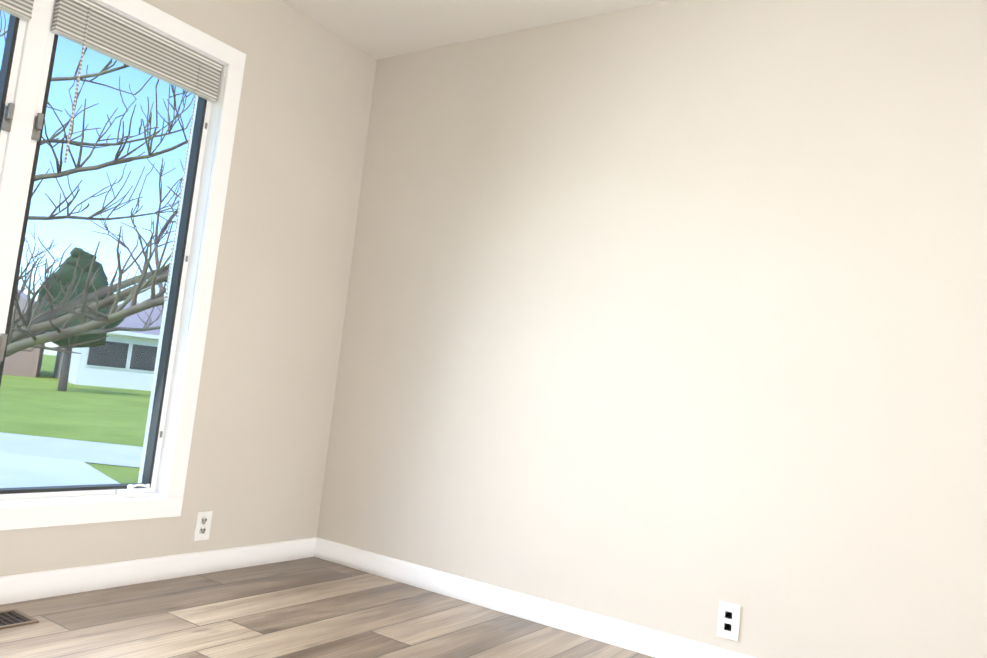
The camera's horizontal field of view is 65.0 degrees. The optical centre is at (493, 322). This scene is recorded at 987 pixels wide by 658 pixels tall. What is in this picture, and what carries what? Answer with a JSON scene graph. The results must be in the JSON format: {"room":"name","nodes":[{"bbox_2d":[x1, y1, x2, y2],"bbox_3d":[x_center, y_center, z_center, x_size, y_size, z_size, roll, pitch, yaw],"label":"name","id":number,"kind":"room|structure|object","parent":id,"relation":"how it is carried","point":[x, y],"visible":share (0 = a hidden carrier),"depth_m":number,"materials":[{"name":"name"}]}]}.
{"room":"empty room","nodes":[
{"label":"empty room","id":0,"kind":"room"},
{"bbox_2d":[0,0,376,575],"bbox_3d":[-1.691,-0.276,2.443,0.150,2.560,3.600,3,-6,34],"label":"wall","id":1,"kind":"structure","parent":0,"point":[260,434],"depth_m":3.38,"materials":[{"name":"paint"}]},
{"bbox_2d":[0,0,245,530],"bbox_3d":[-1.627,-0.285,2.549,0.197,1.890,1.531,3,-6,34],"label":"window","id":2,"kind":"structure","parent":1,"relation":"in","point":[30,66],"depth_m":2.94,"materials":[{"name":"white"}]},
{"bbox_2d":[0,103,207,437],"bbox_3d":[-1.596,-0.274,2.526,0.030,1.274,1.361,3,-6,34],"label":"window hinges","id":3,"kind":"object","parent":2,"relation":"attached to","point":[7,116],"depth_m":2.53,"materials":[{"name":"silver metal"}]},
{"bbox_2d":[0,0,222,300],"bbox_3d":[-1.544,-0.653,2.554,0.044,0.988,1.371,3,-6,34],"label":"window blinds","id":4,"kind":"object","parent":2,"relation":"attached to","point":[91,25],"visible":0.98,"depth_m":2.83,"materials":[{"name":"white plastic"}]},
{"bbox_2d":[115,484,149,495],"bbox_3d":[-1.361,0.627,2.929,0.034,0.038,0.118,3,-6,34],"label":"window crank","id":5,"kind":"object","parent":2,"relation":"attached to","point":[129,490],"depth_m":2.90,"materials":[{"name":"white plastic"}]},
{"bbox_2d":[0,537,316,604],"bbox_3d":[-1.743,0.832,2.296,0.013,0.088,3.300,3,-6,34],"label":"baseboard","id":6,"kind":"structure","parent":1,"relation":"attached to","point":[35,585],"depth_m":2.92,"materials":[{"name":"white wood"}]},
{"bbox_2d":[193,511,212,540],"bbox_3d":[-1.175,0.821,3.139,0.009,0.115,0.070,3,-6,34],"label":"outlet","id":7,"kind":"object","parent":1,"relation":"attached to","point":[203,525],"visible":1,"depth_m":3.13,"materials":[{"name":"white plastic"}]},
{"bbox_2d":[0,557,653,657],"bbox_3d":[-0.064,1.013,1.146,4.134,0.120,3.600,3,-6,34],"label":"floor","id":8,"kind":"structure","parent":0,"point":[312,607],"depth_m":2.66,"materials":[{"name":"brown wood"}]},
{"bbox_2d":[0,609,38,628],"bbox_3d":[-1.554,0.893,2.288,0.150,0.005,0.340,3,-6,34],"label":"floor vent","id":9,"kind":"object","parent":8,"relation":"in","point":[12,618],"visible":1,"depth_m":2.38,"materials":[{"name":"brown metal"}]},
{"bbox_2d":[281,0,666,59],"bbox_3d":[0.156,-1.524,1.415,4.264,0.120,3.600,3,-6,34],"label":"ceiling","id":10,"kind":"structure","parent":0,"point":[378,29],"depth_m":3.38,"materials":[{"name":"paint"}]},
{"bbox_2d":[317,0,986,657],"bbox_3d":[0.968,-0.024,2.720,3.964,2.440,0.150,3,-6,34],"label":"wall","id":11,"kind":"structure","parent":0,"point":[667,316],"depth_m":2.80,"materials":[{"name":"paint"}]},
{"bbox_2d":[314,537,754,657],"bbox_3d":[0.797,1.130,2.546,3.964,0.088,0.013,3,-6,34],"label":"baseboard","id":12,"kind":"structure","parent":11,"relation":"attached to","point":[630,636],"depth_m":2.99,"materials":[{"name":"white wood"}]},
{"bbox_2d":[717,601,740,640],"bbox_3d":[0.783,0.992,2.581,0.070,0.115,0.009,3,-6,34],"label":"jack wall plate","id":13,"kind":"object","parent":11,"relation":"attached to","point":[728,620],"visible":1,"depth_m":2.58,"materials":[{"name":"white plastic"}]},
{"label":"outside","id":14,"kind":"structure","parent":0,"visible":0},
{"bbox_2d":[0,453,119,487],"bbox_3d":[-4.261,1.855,8.180,11.050,0.001,2.804,3,-6,34],"label":"path","id":15,"kind":"structure","parent":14,"point":[87,475],"depth_m":9.58,"materials":[{"name":"concrete"}]},
{"bbox_2d":[0,432,142,467],"bbox_3d":[-12.656,1.398,13.062,38.570,0.001,29.070,3,-6,34],"label":"street","id":16,"kind":"structure","parent":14,"point":[113,455],"depth_m":11.98,"materials":[{"name":"concrete"}]},
{"bbox_2d":[0,354,150,483],"bbox_3d":[-49.931,1.345,56.297,139.840,0.001,220.000,3,-6,34],"label":"lawn","id":17,"kind":"structure","parent":14,"point":[106,414],"depth_m":19.25,"materials":[{"name":"green plant"}]},
{"bbox_2d":[2,289,44,376],"bbox_3d":[-31.048,-1.456,37.628,17.000,6.200,11.500,10,-6,-36],"label":"house","id":18,"kind":"structure","parent":17,"relation":"on","point":[9,368],"depth_m":37.08,"materials":[{"name":"brick"}]},
{"bbox_2d":[19,230,56,291],"bbox_3d":[-34.525,-2.125,55.209,9.748,9.997,7.966,3,-6,34],"label":"tree","id":19,"kind":"object","parent":17,"relation":"on","point":[29,263],"depth_m":54.75,"materials":[{"name":"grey plant"}]},
{"bbox_2d":[33,247,123,390],"bbox_3d":[-15.410,-0.147,28.416,2.832,5.285,3.045,3,-6,34],"label":"evergreen","id":20,"kind":"object","parent":17,"relation":"on","point":[83,262],"depth_m":28.05,"materials":[{"name":"green plant"}]},
{"bbox_2d":[0,10,194,356],"bbox_3d":[-3.868,-0.799,6.163,6.888,5.154,5.610,3,-6,34],"label":"tree","id":21,"kind":"object","parent":17,"relation":"on","point":[81,316],"depth_m":5.68,"materials":[{"name":"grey plant"}]},
{"bbox_2d":[53,287,162,390],"bbox_3d":[-16.919,0.876,40.309,10.000,5.100,8.500,10,-6,-36],"label":"house","id":22,"kind":"structure","parent":17,"relation":"on","point":[104,372],"depth_m":35.67,"materials":[{"name":"white"}]},
{"bbox_2d":[90,157,182,296],"bbox_3d":[-18.582,-3.016,47.806,8.650,13.890,9.621,3,-6,34],"label":"tree","id":23,"kind":"object","parent":17,"relation":"on","point":[156,243],"depth_m":47.20,"materials":[{"name":"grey plant"}]}
]}

